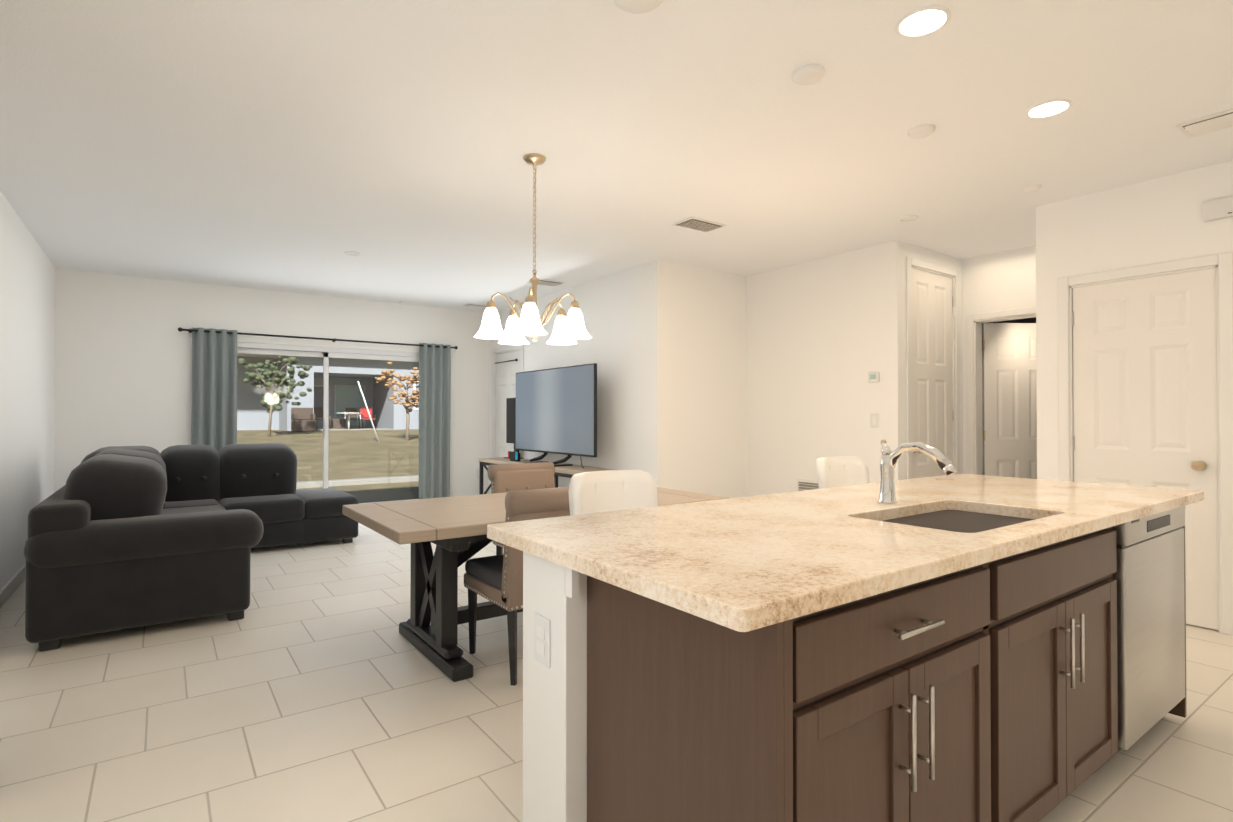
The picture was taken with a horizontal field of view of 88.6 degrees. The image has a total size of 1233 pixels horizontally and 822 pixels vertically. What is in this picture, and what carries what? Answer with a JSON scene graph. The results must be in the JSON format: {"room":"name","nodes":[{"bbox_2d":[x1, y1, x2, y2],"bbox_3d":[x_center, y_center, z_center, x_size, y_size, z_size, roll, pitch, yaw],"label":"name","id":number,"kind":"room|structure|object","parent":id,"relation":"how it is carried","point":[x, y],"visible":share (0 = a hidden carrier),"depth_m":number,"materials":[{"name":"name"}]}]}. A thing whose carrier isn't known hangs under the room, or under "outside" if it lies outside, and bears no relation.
{"room":"open-plan kitchen","nodes":[
{"label":"open-plan kitchen","id":0,"kind":"room"},
{"bbox_2d":[0,191,55,590],"bbox_3d":[-2.120,-0.091,1.442,0.120,2.590,11.290,0,-1,-36],"label":"wall","id":1,"kind":"structure","parent":0,"point":[27,334],"depth_m":4.59,"materials":[{"name":"white paint"}]},
{"bbox_2d":[0,564,25,607],"bbox_3d":[-2.031,1.156,1.422,0.014,0.095,11.170,0,-1,-36],"label":"baseboard","id":2,"kind":"structure","parent":1,"relation":"attached to","point":[12,585],"depth_m":4.18,"materials":[{"name":"white"}]},
{"bbox_2d":[54,268,488,496],"bbox_3d":[-3.546,-0.041,7.298,4.650,2.590,0.120,0,-1,-36],"label":"wall","id":3,"kind":"structure","parent":0,"point":[123,360],"depth_m":6.50,"materials":[{"name":"white paint"}]},
{"bbox_2d":[178,327,457,498],"bbox_3d":[-3.283,0.191,7.332,2.984,2.095,0.126,0,-1,-36],"label":"curtain","id":4,"kind":"object","parent":3,"relation":"hanging from","point":[214,394],"visible":0.79,"depth_m":6.73,"materials":[{"name":"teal fabric"}]},
{"bbox_2d":[237,342,418,503],"bbox_3d":[-3.353,0.255,7.420,2.450,2.000,0.102,0,-1,-36],"label":"door","id":5,"kind":"structure","parent":3,"relation":"in","point":[324,353],"depth_m":7.37,"materials":[{"name":"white glass"}]},
{"bbox_2d":[491,345,523,457],"bbox_3d":[-1.352,0.215,8.111,0.136,2.090,0.900,0,-1,-36],"label":"door frame","id":6,"kind":"structure","parent":3,"relation":"attached to","point":[505,349],"depth_m":8.39,"materials":[{"name":"white wood"}]},
{"bbox_2d":[495,350,520,456],"bbox_3d":[-1.394,0.249,8.081,0.093,2.006,0.748,0,-1,-36],"label":"door","id":7,"kind":"structure","parent":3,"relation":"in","point":[508,366],"depth_m":8.19,"materials":[{"name":"white wood"}]},
{"bbox_2d":[489,260,667,493],"bbox_3d":[-0.630,-0.043,7.124,0.120,2.590,3.570,0,-1,-36],"label":"wall","id":8,"kind":"structure","parent":0,"point":[625,319],"depth_m":6.08,"materials":[{"name":"white paint"}]},
{"bbox_2d":[0,523,1232,821],"bbox_3d":[1.466,1.256,4.014,9.300,0.060,11.290,0,-1,-36],"label":"floor","id":9,"kind":"structure","parent":0,"point":[312,685],"depth_m":2.47,"materials":[{"name":"tile"}]},
{"bbox_2d":[24,443,358,651],"bbox_3d":[-2.948,0.758,4.921,2.090,0.951,2.985,0,-1,-36],"label":"sectional sofa","id":10,"kind":"object","parent":9,"relation":"on","point":[122,537],"visible":1,"depth_m":3.53,"materials":[{"name":"fabric"}]},
{"bbox_2d":[464,487,569,685],"bbox_3d":[-0.409,0.787,3.102,0.494,0.864,0.605,0,-1,-36],"label":"chair","id":11,"kind":"object","parent":9,"relation":"on","point":[497,580],"visible":0.44,"depth_m":2.81,"materials":[{"name":"beige fabric"}]},
{"bbox_2d":[487,462,554,554],"bbox_3d":[-0.525,0.796,4.195,0.494,0.864,0.605,0,-1,-36],"label":"chair","id":12,"kind":"object","parent":9,"relation":"on","point":[504,478],"visible":0.19,"depth_m":4.32,"materials":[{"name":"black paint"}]},
{"bbox_2d":[342,487,728,681],"bbox_3d":[-0.404,0.864,3.551,1.920,0.715,1.000,0,-1,-36],"label":"dining table","id":13,"kind":"object","parent":9,"relation":"on","point":[451,528],"visible":0.5,"depth_m":3.09,"materials":[{"name":"black paint"}]},
{"bbox_2d":[479,457,615,494],"bbox_3d":[-0.810,0.910,6.857,0.405,0.680,2.440,0,-1,-36],"label":"console table","id":14,"kind":"object","parent":9,"relation":"on","point":[567,471],"visible":0.29,"depth_m":6.95,"materials":[{"name":"brown wood"}]},
{"bbox_2d":[508,451,519,461],"bbox_3d":[-1.166,0.518,7.226,0.065,0.110,0.220,0,-1,-36],"label":"dock","id":15,"kind":"object","parent":14,"relation":"on","point":[513,456],"visible":1,"depth_m":7.17,"materials":[{"name":"black plastic"}]},
{"bbox_2d":[504,398,523,458],"bbox_3d":[-1.248,0.207,7.681,0.150,0.740,0.480,0,-1,-36],"label":"speaker","id":16,"kind":"object","parent":14,"relation":"on","point":[510,420],"visible":0.48,"depth_m":7.76,"materials":[{"name":"black plastic"}]},
{"bbox_2d":[516,363,596,467],"bbox_3d":[-0.711,0.058,6.689,0.280,1.020,1.660,0,-1,-36],"label":"tv","id":17,"kind":"object","parent":14,"relation":"on","point":[556,410],"visible":0.88,"depth_m":6.57,"materials":[{"name":"black plastic"}]},
{"bbox_2d":[568,470,657,514],"bbox_3d":[0.068,0.725,2.384,0.420,0.975,0.449,0,-1,-36],"label":"stool","id":18,"kind":"object","parent":9,"relation":"on","point":[601,491],"visible":0.21,"depth_m":2.53,"materials":[{"name":"white fabric"}]},
{"bbox_2d":[817,456,869,488],"bbox_3d":[1.277,0.732,3.254,0.420,0.975,0.449,0,-1,-36],"label":"stool","id":19,"kind":"object","parent":9,"relation":"on","point":[838,471],"visible":0.25,"depth_m":3.42,"materials":[{"name":"white fabric"}]},
{"bbox_2d":[510,506,1186,821],"bbox_3d":[0.997,0.777,2.069,2.504,0.865,0.849,0,-1,-36],"label":"kitchen island","id":20,"kind":"object","parent":9,"relation":"on","point":[965,648],"depth_m":1.45,"materials":[{"name":"wood"}]},
{"bbox_2d":[487,474,1203,633],"bbox_3d":[0.973,0.327,2.089,2.600,0.035,0.930,0,-1,-36],"label":"island countertop","id":21,"kind":"structure","parent":20,"relation":"on","point":[741,565],"depth_m":1.51,"materials":[{"name":"beige stone"}]},
{"bbox_2d":[878,439,956,503],"bbox_3d":[0.985,0.204,2.088,0.119,0.210,0.300,0,-1,-36],"label":"faucet","id":22,"kind":"object","parent":21,"relation":"on","point":[890,458],"visible":1,"depth_m":2.11,"materials":[{"name":"silver metal"}]},
{"bbox_2d":[883,506,1034,529],"bbox_3d":[1.024,0.437,1.897,0.644,0.212,0.384,0,-1,-36],"label":"sink","id":23,"kind":"object","parent":21,"relation":"in","point":[953,517],"depth_m":2.04,"materials":[{"name":"grey metal"}]},
{"bbox_2d":[0,0,1232,311],"bbox_3d":[1.466,-1.404,4.037,9.300,0.080,11.290,0,-1,-36],"label":"ceiling","id":24,"kind":"structure","parent":0,"point":[296,146],"depth_m":3.09,"materials":[{"name":"white paint"}]},
{"bbox_2d":[344,251,359,255],"bbox_3d":[-2.261,-1.348,5.412,0.128,0.009,0.128,0,-1,-36],"label":"recessed light","id":25,"kind":"object","parent":24,"relation":"in","point":[352,253],"visible":0.96,"depth_m":5.41,"materials":[{"name":"white"}]},
{"bbox_2d":[463,303,485,308],"bbox_3d":[-1.743,-1.321,7.979,0.340,0.020,0.180,0,-1,-36],"label":"ceiling vent","id":26,"kind":"object","parent":24,"relation":"in","point":[475,305],"visible":0.71,"depth_m":7.92,"materials":[{"name":"white metal"}]},
{"bbox_2d":[474,153,591,344],"bbox_3d":[-0.456,-0.871,3.429,0.621,0.996,0.602,0,-1,-36],"label":"chandelier","id":27,"kind":"object","parent":24,"relation":"hanging from","point":[570,329],"visible":1,"depth_m":3.36,"materials":[{"name":"white glass"}]},
{"bbox_2d":[526,279,564,286],"bbox_3d":[-0.738,-1.333,6.583,0.340,0.020,0.220,0,-1,-36],"label":"ceiling vent","id":28,"kind":"object","parent":24,"relation":"in","point":[548,282],"visible":0.77,"depth_m":6.56,"materials":[{"name":"white metal"}]},
{"bbox_2d":[613,0,662,13],"bbox_3d":[0.072,-1.369,2.089,0.170,0.024,0.170,0,-1,-36],"label":"smoke detector","id":29,"kind":"object","parent":24,"relation":"attached to","point":[637,6],"visible":0.9,"depth_m":2.12,"materials":[{"name":"white plastic"}]},
{"bbox_2d":[672,216,725,232],"bbox_3d":[0.602,-1.349,4.603,0.340,0.020,0.220,0,-1,-36],"label":"ceiling vent","id":30,"kind":"object","parent":24,"relation":"in","point":[698,224],"visible":1,"depth_m":4.57,"materials":[{"name":"white metal"}]},
{"bbox_2d":[792,64,824,84],"bbox_3d":[0.781,-1.365,2.575,0.130,0.024,0.130,0,-1,-36],"label":"disc","id":31,"kind":"object","parent":24,"relation":"attached to","point":[810,74],"visible":0.98,"depth_m":2.55,"materials":[{"name":"white plastic"}]},
{"bbox_2d":[899,215,918,221],"bbox_3d":[2.062,-1.356,4.459,0.128,0.009,0.128,0,-1,-36],"label":"recessed light","id":32,"kind":"object","parent":24,"relation":"in","point":[908,218],"visible":1,"depth_m":4.45,"materials":[{"name":"white plastic"}]},
{"bbox_2d":[908,124,934,138],"bbox_3d":[1.487,-1.360,3.084,0.120,0.024,0.120,0,-1,-36],"label":"disc","id":33,"kind":"object","parent":24,"relation":"attached to","point":[920,131],"visible":0.96,"depth_m":3.06,"materials":[{"name":"white plastic"}]},
{"bbox_2d":[895,5,950,37],"bbox_3d":[1.085,-1.375,2.239,0.178,0.009,0.178,0,-1,-36],"label":"recessed light","id":34,"kind":"object","parent":24,"relation":"in","point":[924,21],"visible":1,"depth_m":2.23,"materials":[{"name":"white"}]},
{"bbox_2d":[1024,184,1040,191],"bbox_3d":[2.536,-1.354,3.851,0.090,0.024,0.090,0,-1,-36],"label":"ceiling detector","id":35,"kind":"object","parent":24,"relation":"attached to","point":[1033,188],"visible":0.96,"depth_m":3.83,"materials":[{"name":"white plastic"}]},
{"bbox_2d":[1025,99,1071,118],"bbox_3d":[1.961,-1.370,2.870,0.178,0.009,0.178,0,-1,-36],"label":"recessed light","id":36,"kind":"object","parent":24,"relation":"in","point":[1048,108],"visible":1,"depth_m":2.86,"materials":[{"name":"white"}]},
{"bbox_2d":[1176,109,1232,137],"bbox_3d":[2.877,-1.363,2.951,0.220,0.020,0.360,0,-1,-36],"label":"ceiling vent","id":37,"kind":"object","parent":24,"relation":"in","point":[1208,124],"visible":1,"depth_m":3.00,"materials":[{"name":"white metal"}]},
{"bbox_2d":[668,262,746,497],"bbox_3d":[0.893,-0.052,6.096,1.150,2.590,0.120,0,-1,-36],"label":"wall","id":38,"kind":"structure","parent":0,"point":[706,381],"depth_m":6.00,"materials":[{"name":"white paint"}]},
{"bbox_2d":[746,244,883,495],"bbox_3d":[1.779,-0.055,5.747,0.120,2.590,1.480,0,-1,-36],"label":"wall","id":39,"kind":"structure","parent":0,"point":[814,343],"depth_m":5.67,"materials":[{"name":"white paint"}]},
{"bbox_2d":[797,479,818,490],"bbox_3d":[1.804,0.829,5.585,0.020,0.420,0.520,0,-1,-36],"label":"air vent grille","id":40,"kind":"object","parent":39,"relation":"attached to","point":[803,484],"visible":0.12,"depth_m":5.70,"materials":[{"name":"white"}]},
{"bbox_2d":[868,372,878,382],"bbox_3d":[2.106,-0.277,5.172,0.024,0.085,0.090,0,-1,-36],"label":"thermostat","id":41,"kind":"object","parent":39,"relation":"attached to","point":[872,376],"depth_m":5.16,"materials":[{"name":"white plastic"}]},
{"bbox_2d":[870,413,878,427],"bbox_3d":[2.112,0.078,5.173,0.010,0.115,0.080,0,-1,-36],"label":"light switch","id":42,"kind":"object","parent":39,"relation":"attached to","point":[874,418],"depth_m":5.17,"materials":[{"name":"white plastic"}]},
{"bbox_2d":[883,241,962,480],"bbox_3d":[2.672,-0.058,5.405,1.170,2.590,0.120,0,-1,-36],"label":"wall","id":43,"kind":"structure","parent":0,"point":[895,253],"depth_m":5.07,"materials":[{"name":"white paint"}]},
{"bbox_2d":[911,268,953,478],"bbox_3d":[2.680,0.027,5.329,0.705,2.404,0.106,0,-1,-36],"label":"closet door","id":44,"kind":"structure","parent":43,"relation":"in","point":[932,301],"depth_m":5.34,"materials":[{"name":"white wood"}]},
{"bbox_2d":[906,256,959,478],"bbox_3d":[2.645,-0.003,5.375,0.850,2.480,0.136,0,-1,-36],"label":"door frame","id":45,"kind":"structure","parent":43,"relation":"attached to","point":[925,265],"depth_m":5.42,"materials":[{"name":"white wood"}]},
{"bbox_2d":[962,245,1035,473],"bbox_3d":[3.595,-0.061,5.022,0.120,2.590,1.580,0,-1,-36],"label":"wall","id":46,"kind":"structure","parent":0,"point":[1004,280],"depth_m":5.42,"materials":[{"name":"white paint"}]},
{"bbox_2d":[966,306,1035,474],"bbox_3d":[3.405,0.192,5.284,0.152,2.090,0.850,0,-1,-36],"label":"door frame","id":47,"kind":"structure","parent":46,"relation":"attached to","point":[974,322],"depth_m":5.55,"materials":[{"name":"white wood"}]},
{"bbox_2d":[982,323,1036,478],"bbox_3d":[3.611,0.224,5.632,0.715,2.014,0.052,0,0,-2],"label":"hall door","id":48,"kind":"structure","parent":46,"relation":"in","point":[1009,389],"depth_m":5.62,"materials":[{"name":"white wood"}]},
{"bbox_2d":[989,317,1035,322],"bbox_3d":[4.355,-0.051,6.124,2.400,2.590,3.120,0,-1,-36],"label":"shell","id":49,"kind":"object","parent":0,"point":[1029,320],"depth_m":7.43,"materials":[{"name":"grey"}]},
{"bbox_2d":[1036,160,1232,480],"bbox_3d":[4.321,-0.085,2.218,0.120,2.590,5.020,0,-1,-36],"label":"wall","id":50,"kind":"structure","parent":0,"point":[1157,220],"depth_m":3.88,"materials":[{"name":"white paint"}]},
{"bbox_2d":[1058,252,1232,635],"bbox_3d":[3.166,0.179,3.805,0.136,2.090,0.830,0,-1,-36],"label":"door frame","id":51,"kind":"structure","parent":50,"relation":"attached to","point":[1222,263],"depth_m":3.49,"materials":[{"name":"white wood"}]},
{"bbox_2d":[1072,268,1218,629],"bbox_3d":[3.118,0.209,3.773,0.106,2.014,0.685,0,-1,-36],"label":"pantry door","id":52,"kind":"structure","parent":50,"relation":"in","point":[1144,382],"depth_m":3.72,"materials":[{"name":"white wood"}]},
{"bbox_2d":[1202,196,1232,221],"bbox_3d":[3.340,-1.114,3.455,0.037,0.110,0.200,0,-1,-36],"label":"door chime","id":53,"kind":"object","parent":50,"relation":"attached to","point":[1217,209],"visible":0.98,"depth_m":3.48,"materials":[{"name":"white plastic"}]},
{"label":"outside","id":54,"kind":"structure","parent":0,"visible":0},
{"bbox_2d":[237,429,418,502],"bbox_3d":[-13.968,1.206,27.584,130.000,0.760,45.000,0,-1,-36],"label":"lawn","id":55,"kind":"structure","parent":54,"point":[338,473],"depth_m":16.27,"materials":[{"name":"green plant"}]},
{"bbox_2d":[238,356,312,436],"bbox_3d":[-12.288,-0.511,22.581,2.599,3.255,1.560,0,-1,-36],"label":"tree","id":56,"kind":"object","parent":55,"relation":"on","point":[263,376],"depth_m":22.51,"materials":[{"name":"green plant"}]},
{"bbox_2d":[291,408,315,430],"bbox_3d":[-12.740,0.335,25.715,0.800,0.950,0.700,0,-1,-36],"label":"wicker loveseat","id":57,"kind":"object","parent":55,"relation":"on","point":[296,418],"depth_m":25.62,"materials":[{"name":"brown wicker"}]},
{"bbox_2d":[237,353,418,430],"bbox_3d":[-18.139,-1.629,29.977,38.800,6.550,12.900,0,-1,-36],"label":"neighbouring house","id":58,"kind":"structure","parent":55,"relation":"on","point":[356,394],"depth_m":28.04,"materials":[{"name":"grey paint"}]},
{"bbox_2d":[314,408,375,428],"bbox_3d":[-12.137,0.323,28.429,2.530,0.950,1.600,0,-1,-36],"label":"patio furniture","id":59,"kind":"object","parent":55,"relation":"on","point":[352,416],"depth_m":28.69,"materials":[{"name":"brown wicker"}]},
{"bbox_2d":[296,475,418,488],"bbox_3d":[-3.118,1.417,12.517,70.000,0.362,0.250,0,-1,-36],"label":"curb","id":60,"kind":"object","parent":55,"relation":"on","point":[303,484],"depth_m":11.31,"materials":[{"name":"concrete"}]},
{"bbox_2d":[357,362,418,441],"bbox_3d":[-7.564,-0.247,21.800,2.740,2.955,1.311,0,-1,-36],"label":"tree","id":61,"kind":"object","parent":55,"relation":"on","point":[413,379],"depth_m":21.86,"materials":[{"name":"brown plant"}]}
]}

